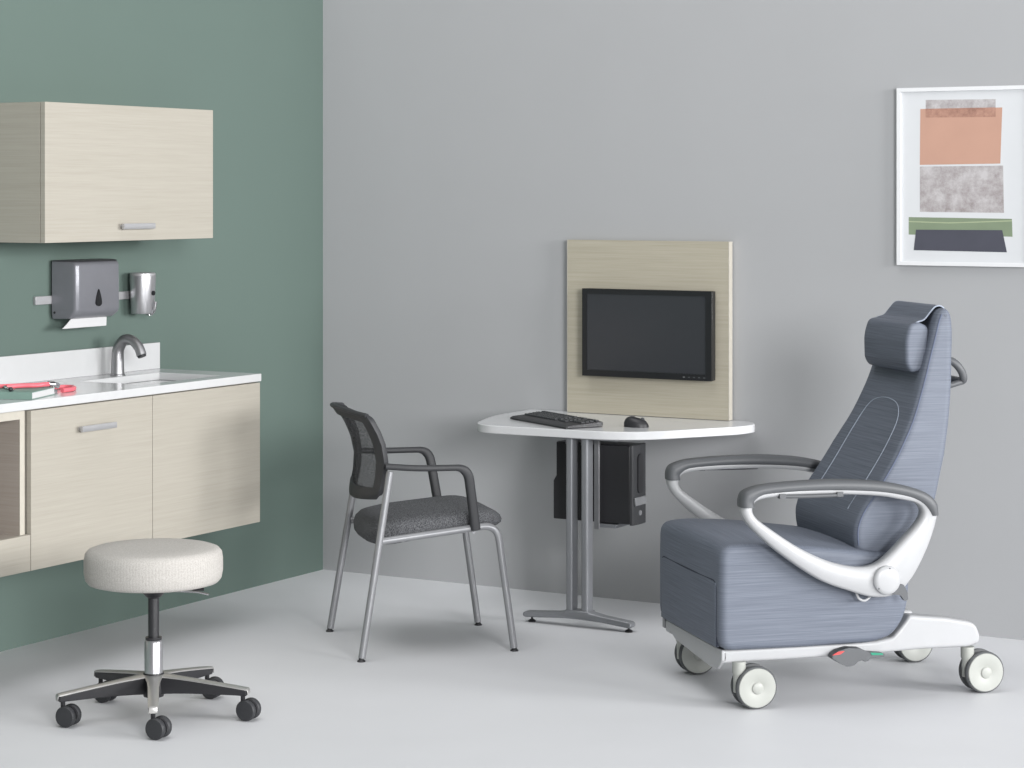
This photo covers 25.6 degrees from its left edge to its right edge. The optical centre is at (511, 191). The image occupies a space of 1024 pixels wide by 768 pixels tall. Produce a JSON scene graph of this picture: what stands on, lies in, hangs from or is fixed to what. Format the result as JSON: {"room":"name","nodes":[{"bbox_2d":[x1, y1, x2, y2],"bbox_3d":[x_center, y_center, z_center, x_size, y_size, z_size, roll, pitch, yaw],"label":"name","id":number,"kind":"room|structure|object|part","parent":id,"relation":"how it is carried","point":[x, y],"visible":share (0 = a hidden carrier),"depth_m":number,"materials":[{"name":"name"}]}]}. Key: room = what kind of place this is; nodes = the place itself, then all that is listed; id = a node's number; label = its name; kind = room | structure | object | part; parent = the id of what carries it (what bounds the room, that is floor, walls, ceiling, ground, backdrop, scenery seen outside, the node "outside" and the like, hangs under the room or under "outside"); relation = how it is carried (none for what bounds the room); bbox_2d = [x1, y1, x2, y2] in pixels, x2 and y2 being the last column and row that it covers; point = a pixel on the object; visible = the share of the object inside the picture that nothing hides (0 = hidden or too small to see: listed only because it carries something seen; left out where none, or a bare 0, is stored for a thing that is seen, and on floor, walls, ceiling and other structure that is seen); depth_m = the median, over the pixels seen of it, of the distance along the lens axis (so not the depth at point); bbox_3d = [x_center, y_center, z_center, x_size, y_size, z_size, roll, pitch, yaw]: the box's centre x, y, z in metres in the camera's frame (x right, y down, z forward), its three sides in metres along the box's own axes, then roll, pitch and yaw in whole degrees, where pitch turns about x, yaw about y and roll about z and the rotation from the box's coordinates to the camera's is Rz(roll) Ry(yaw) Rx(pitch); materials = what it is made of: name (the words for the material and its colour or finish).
{"room":"medical exam room","nodes":[
{"label":"medical exam room","id":0,"kind":"room"},
{"bbox_2d":[0,0,322,651],"bbox_3d":[-3.295,0.080,5.159,0.100,3.000,10.100,0,0,30],"label":"wall","id":1,"kind":"structure","parent":0,"point":[247,297],"depth_m":8.80,"materials":[{"name":"teal paint"}]},
{"bbox_2d":[0,410,29,576],"bbox_3d":[-1.904,0.949,6.991,0.490,0.510,0.663,0,0,30],"label":"base cabinet","id":2,"kind":"object","parent":1,"relation":"attached to","point":[14,543],"visible":1,"depth_m":7.15,"materials":[{"name":"laminate"}]},
{"bbox_3d":[-1.707,0.892,6.885,0.002,0.394,0.640,0,0,30],"label":"frame","id":3,"kind":"part","parent":2,"relation":"part of","materials":[{"name":"laminate"}]},
{"bbox_3d":[-1.700,1.147,6.874,0.020,0.115,0.663,0,0,30],"label":"drawer","id":4,"kind":"part","parent":2,"relation":"part of","materials":[{"name":"laminate"}]},
{"bbox_2d":[0,342,260,412],"bbox_3d":[-1.595,0.661,7.525,0.492,0.190,1.897,0,0,30],"label":"countertop","id":5,"kind":"structure","parent":2,"relation":"on","point":[88,369],"depth_m":7.94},
{"bbox_2d":[0,387,54,399],"bbox_3d":[-1.653,0.652,7.304,0.290,0.024,0.192,0,0,11],"label":"notebook","id":6,"kind":"object","parent":5,"relation":"on","point":[18,393],"visible":0.93,"depth_m":7.21,"materials":[{"name":"teal paper"}]},
{"bbox_2d":[0,381,75,392],"bbox_3d":[-1.561,0.642,7.386,0.128,0.044,0.406,0,0,30],"label":"stethoscope","id":7,"kind":"object","parent":5,"relation":"on","point":[10,387],"visible":0.84,"depth_m":7.35,"materials":[{"name":"red plastic"}]},
{"bbox_2d":[110,334,145,375],"bbox_3d":[-1.380,0.589,8.118,0.155,0.150,0.056,0,0,30],"label":"faucet","id":8,"kind":"object","parent":5,"relation":"on","point":[117,359],"visible":1,"depth_m":8.12,"materials":[{"name":"metal"}]},
{"bbox_2d":[128,380,169,384],"bbox_3d":[-1.282,0.724,8.016,0.304,0.063,0.464,0,0,30],"label":"sink basin","id":9,"kind":"object","parent":5,"relation":"in","point":[130,382],"depth_m":8.18,"materials":[{"name":"white ceramic"}]},
{"bbox_2d":[0,342,159,383],"bbox_3d":[-1.800,0.615,7.642,0.020,0.098,1.897,0,0,30],"label":"backsplash","id":10,"kind":"structure","parent":1,"relation":"attached to","point":[34,367],"depth_m":8.02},
{"bbox_2d":[33,291,129,304],"bbox_3d":[-1.524,0.383,8.133,0.012,0.029,0.578,0,0,30],"label":"wall rail","id":11,"kind":"object","parent":1,"relation":"attached to","point":[38,300],"visible":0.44,"depth_m":7.93,"materials":[{"name":"metal"}]},
{"bbox_2d":[52,258,118,328],"bbox_3d":[-1.517,0.362,8.017,0.112,0.238,0.283,0,0,30],"label":"paper towel dispenser","id":12,"kind":"object","parent":11,"relation":"attached to","point":[85,292],"visible":1,"depth_m":7.95,"materials":[{"name":"grey plastic"}]},
{"bbox_3d":[-1.513,0.245,8.033,0.105,0.005,0.250,0,0,30],"label":"lid","id":13,"kind":"part","parent":12,"relation":"part of","materials":[{"name":"grey plastic"}]},
{"bbox_2d":[130,272,156,315],"bbox_3d":[-1.360,0.378,8.309,0.097,0.158,0.096,0,0,-19],"label":"soap dispenser","id":14,"kind":"object","parent":11,"relation":"attached to","point":[142,284],"visible":1,"depth_m":8.27,"materials":[{"name":"silver metal"}]},
{"bbox_3d":[-1.360,0.305,8.309,0.093,0.012,0.099,0,0,30],"label":"lid","id":15,"kind":"part","parent":14,"relation":"part of","materials":[{"name":"metal"}]},
{"bbox_3d":[-1.324,0.430,8.298,0.048,0.054,0.020,0,0,30],"label":"push lever","id":16,"kind":"part","parent":14,"relation":"part of","materials":[{"name":"silver metal"}]},
{"bbox_2d":[25,395,151,570],"bbox_3d":[-1.575,0.949,7.537,0.517,0.510,0.606,0,0,30],"label":"base cabinet","id":17,"kind":"object","parent":1,"relation":"attached to","point":[88,466],"visible":0.81,"depth_m":7.38,"materials":[{"name":"laminate"}]},
{"bbox_3d":[-1.364,0.774,7.415,0.027,0.020,0.172,0,0,30],"label":"handle","id":18,"kind":"part","parent":17,"relation":"part of","materials":[{"name":"metal"}]},
{"bbox_2d":[0,102,212,242],"bbox_3d":[-1.447,-0.062,7.920,0.355,0.467,0.906,0,0,30],"label":"upper cabinet","id":19,"kind":"object","parent":1,"relation":"attached to","point":[70,172],"visible":1,"depth_m":7.70,"materials":[{"name":"laminate"}]},
{"bbox_3d":[-1.303,0.121,7.843,0.027,0.020,0.169,0,0,30],"label":"handle","id":20,"kind":"part","parent":19,"relation":"part of","materials":[{"name":"metal"}]},
{"bbox_2d":[147,382,259,538],"bbox_3d":[-1.283,0.949,8.075,0.490,0.510,0.614,0,0,30],"label":"base cabinet","id":21,"kind":"object","parent":1,"relation":"attached to","point":[206,441],"visible":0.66,"depth_m":7.94,"materials":[{"name":"laminate"}]},
{"bbox_2d":[0,570,1023,767],"bbox_3d":[0.609,1.630,2.920,9.100,0.100,10.100,0,0,30],"label":"floor","id":22,"kind":"structure","parent":0,"point":[433,687],"depth_m":7.06,"materials":[{"name":"paint"}]},
{"bbox_2d":[55,538,260,739],"bbox_3d":[-1.038,1.325,6.786,0.579,0.511,0.593,0,0,9],"label":"stool","id":23,"kind":"object","parent":22,"relation":"on","point":[152,567],"visible":1,"depth_m":6.71,"materials":[{"name":"fabric"}]},
{"bbox_3d":[-1.209,1.485,6.732,0.291,0.053,0.041,0,0,-27],"label":"leg","id":24,"kind":"part","parent":23,"relation":"part of","materials":[{"name":"silver metal"}]},
{"bbox_3d":[-1.182,1.485,6.901,0.041,0.053,0.291,0,0,-45],"label":"leg","id":25,"kind":"part","parent":23,"relation":"part of","materials":[{"name":"black plastic"}]},
{"bbox_3d":[-1.079,1.124,6.797,0.415,0.110,0.415,0,0,9],"label":"seat","id":26,"kind":"part","parent":23,"relation":"part of","materials":[{"name":"fabric"}]},
{"bbox_3d":[-1.079,1.202,6.797,0.130,0.044,0.130,0,0,9],"label":"seat plate","id":27,"kind":"part","parent":23,"relation":"part of","materials":[{"name":"black plastic"}]},
{"bbox_3d":[-1.013,1.485,6.927,0.041,0.053,0.291,0,0,27],"label":"leg","id":28,"kind":"part","parent":23,"relation":"part of","materials":[{"name":"grey metal"}]},
{"bbox_3d":[-0.982,1.209,6.803,0.136,0.021,0.007,0,0,-3],"label":"height lever","id":29,"kind":"part","parent":23,"relation":"part of","materials":[{"name":"silver metal"}]},
{"bbox_3d":[-0.936,1.485,6.774,0.291,0.053,0.041,0,0,9],"label":"leg","id":30,"kind":"part","parent":23,"relation":"part of","materials":[{"name":"grey metal"}]},
{"bbox_2d":[326,402,517,662],"bbox_3d":[-0.336,1.158,7.919,0.609,0.844,0.588,0,0,-16],"label":"armchair","id":31,"kind":"object","parent":22,"relation":"on","point":[385,523],"visible":1,"depth_m":7.74,"materials":[{"name":"silver metal"}]},
{"bbox_3d":[-0.600,1.258,8.105,0.128,0.624,0.025,0,0,-4],"label":"leg","id":32,"kind":"part","parent":31,"relation":"part of","materials":[{"name":"silver metal"}]},
{"bbox_3d":[-0.548,0.900,7.849,0.146,0.328,0.452,0,0,-16],"label":"frame","id":33,"kind":"part","parent":31,"relation":"part of","materials":[{"name":"black plastic"}]},
{"bbox_3d":[-0.458,1.258,7.604,0.128,0.624,0.025,0,0,-28],"label":"leg","id":34,"kind":"part","parent":31,"relation":"part of","materials":[{"name":"silver metal"}]},
{"bbox_3d":[-0.412,1.039,8.168,0.333,0.239,0.057,0,0,-19],"label":"armrest","id":35,"kind":"part","parent":31,"relation":"part of","materials":[{"name":"black plastic"}]},
{"bbox_3d":[-0.346,1.353,8.160,0.484,0.434,0.028,0,0,-14],"label":"leg","id":36,"kind":"part","parent":31,"relation":"part of","materials":[{"name":"silver metal"}]},
{"bbox_3d":[-0.299,1.152,7.920,0.484,0.122,0.456,0,0,-16],"label":"seat","id":37,"kind":"part","parent":31,"relation":"part of","materials":[{"name":"grey fabric"}]},
{"bbox_3d":[-0.266,1.039,7.660,0.331,0.238,0.045,0,0,-15],"label":"armrest","id":38,"kind":"part","parent":31,"relation":"part of","materials":[{"name":"black plastic"}]},
{"bbox_3d":[-0.213,1.353,7.691,0.484,0.434,0.028,0,0,-17],"label":"leg","id":39,"kind":"part","parent":31,"relation":"part of","materials":[{"name":"silver metal"}]},
{"bbox_2d":[477,409,754,632],"bbox_3d":[0.356,1.221,8.413,1.004,0.718,0.615,0,0,30],"label":"table","id":40,"kind":"object","parent":22,"relation":"on","point":[613,429],"depth_m":8.19,"materials":[{"name":"white laminate"}]},
{"bbox_2d":[510,411,602,428],"bbox_3d":[0.162,0.849,8.395,0.160,0.025,0.417,0,0,-29],"label":"keyboard","id":41,"kind":"object","parent":40,"relation":"on","point":[565,421],"visible":1,"depth_m":8.34,"materials":[{"name":"black plastic"}]},
{"bbox_3d":[0.279,0.894,8.246,0.320,0.004,0.188,0,0,30],"label":"support plate","id":42,"kind":"part","parent":40,"relation":"part of","materials":[{"name":"grey metal"}]},
{"bbox_2d":[554,439,645,525],"bbox_3d":[0.326,1.065,8.287,0.335,0.290,0.114,0,0,30],"label":"computer tower","id":43,"kind":"object","parent":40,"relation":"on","point":[622,464],"visible":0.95,"depth_m":8.20,"materials":[{"name":"black plastic"}]},
{"bbox_3d":[0.368,1.063,8.257,0.085,0.333,0.128,0,0,30],"label":"computer bracket","id":44,"kind":"part","parent":40,"relation":"part of","materials":[{"name":"silver metal"}]},
{"bbox_2d":[600,522,629,528],"bbox_3d":[0.370,1.217,8.261,0.085,0.014,0.119,0,0,30],"label":"shelf","id":45,"kind":"object","parent":40,"relation":"attached to","point":[602,524],"depth_m":8.21,"materials":[{"name":"grey metal"}]},
{"bbox_2d":[624,416,648,427],"bbox_3d":[0.455,0.842,8.253,0.094,0.038,0.060,0,0,20],"label":"computer mouse","id":46,"kind":"object","parent":40,"relation":"on","point":[631,421],"visible":1,"depth_m":8.23,"materials":[{"name":"black plastic"}]},
{"bbox_2d":[660,301,1003,708],"bbox_3d":[1.015,0.971,7.253,0.974,1.218,0.762,0,0,-15],"label":"recliner","id":47,"kind":"object","parent":22,"relation":"on","point":[833,584],"visible":1,"depth_m":7.04,"materials":[{"name":"fabric"}]},
{"bbox_3d":[0.722,0.924,7.542,0.207,0.016,0.020,0,0,-15],"label":"tray rail","id":48,"kind":"part","parent":47,"relation":"part of","materials":[{"name":"grey metal"}]},
{"bbox_3d":[0.857,1.232,7.211,0.633,0.335,0.584,0,0,-15],"label":"seat","id":49,"kind":"part","parent":47,"relation":"part of","materials":[{"name":"fabric"}]},
{"bbox_3d":[0.922,1.420,7.473,0.858,0.042,0.056,0,0,-15],"label":"rail","id":50,"kind":"part","parent":47,"relation":"part of","materials":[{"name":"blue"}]},
{"bbox_3d":[0.907,0.924,6.857,0.207,0.016,0.020,0,0,-15],"label":"tray rail","id":51,"kind":"part","parent":47,"relation":"part of","materials":[{"name":"grey metal"}]},
{"bbox_3d":[1.049,1.383,7.019,0.866,0.117,0.056,0,0,-15],"label":"rail","id":52,"kind":"part","parent":47,"relation":"part of","materials":[{"name":"white plastic"}]},
{"bbox_3d":[1.175,0.762,7.297,0.362,0.781,0.512,0,0,-15],"label":"backrest","id":53,"kind":"part","parent":47,"relation":"part of","materials":[{"name":"fabric"}]},
{"bbox_3d":[1.187,1.232,6.929,0.057,0.051,0.014,0,0,-15],"label":"recline lever","id":54,"kind":"part","parent":47,"relation":"part of","materials":[{"name":"grey plastic"}]},
{"bbox_3d":[1.368,0.573,7.349,0.102,0.109,0.362,0,0,-15],"label":"push handle","id":55,"kind":"part","parent":47,"relation":"part of","materials":[{"name":"grey rubber"}]},
{"bbox_2d":[323,0,1023,639],"bbox_3d":[1.100,0.080,8.402,4.300,3.000,0.100,0,0,30],"label":"wall","id":56,"kind":"structure","parent":0,"point":[466,143],"depth_m":8.71,"materials":[{"name":"grey paint"}]},
{"bbox_2d":[567,240,731,420],"bbox_3d":[0.524,0.525,8.653,0.691,0.672,0.036,0,0,30],"label":"wall panel","id":57,"kind":"object","parent":56,"relation":"attached to","point":[610,264],"visible":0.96,"depth_m":8.63,"materials":[{"name":"laminate"}]},
{"bbox_2d":[582,288,714,380],"bbox_3d":[0.520,0.543,8.607,0.549,0.337,0.048,0,0,30],"label":"monitor","id":58,"kind":"object","parent":57,"relation":"attached to","point":[628,333],"visible":1,"depth_m":8.58,"materials":[{"name":"plastic"}]},
{"bbox_2d":[897,85,1023,266],"bbox_3d":[1.610,-0.053,8.039,0.496,0.639,0.020,0,0,30],"label":"framed picture","id":59,"kind":"object","parent":56,"relation":"attached to","point":[960,150],"visible":1,"depth_m":8.04,"materials":[{"name":"white paper"}]}
]}

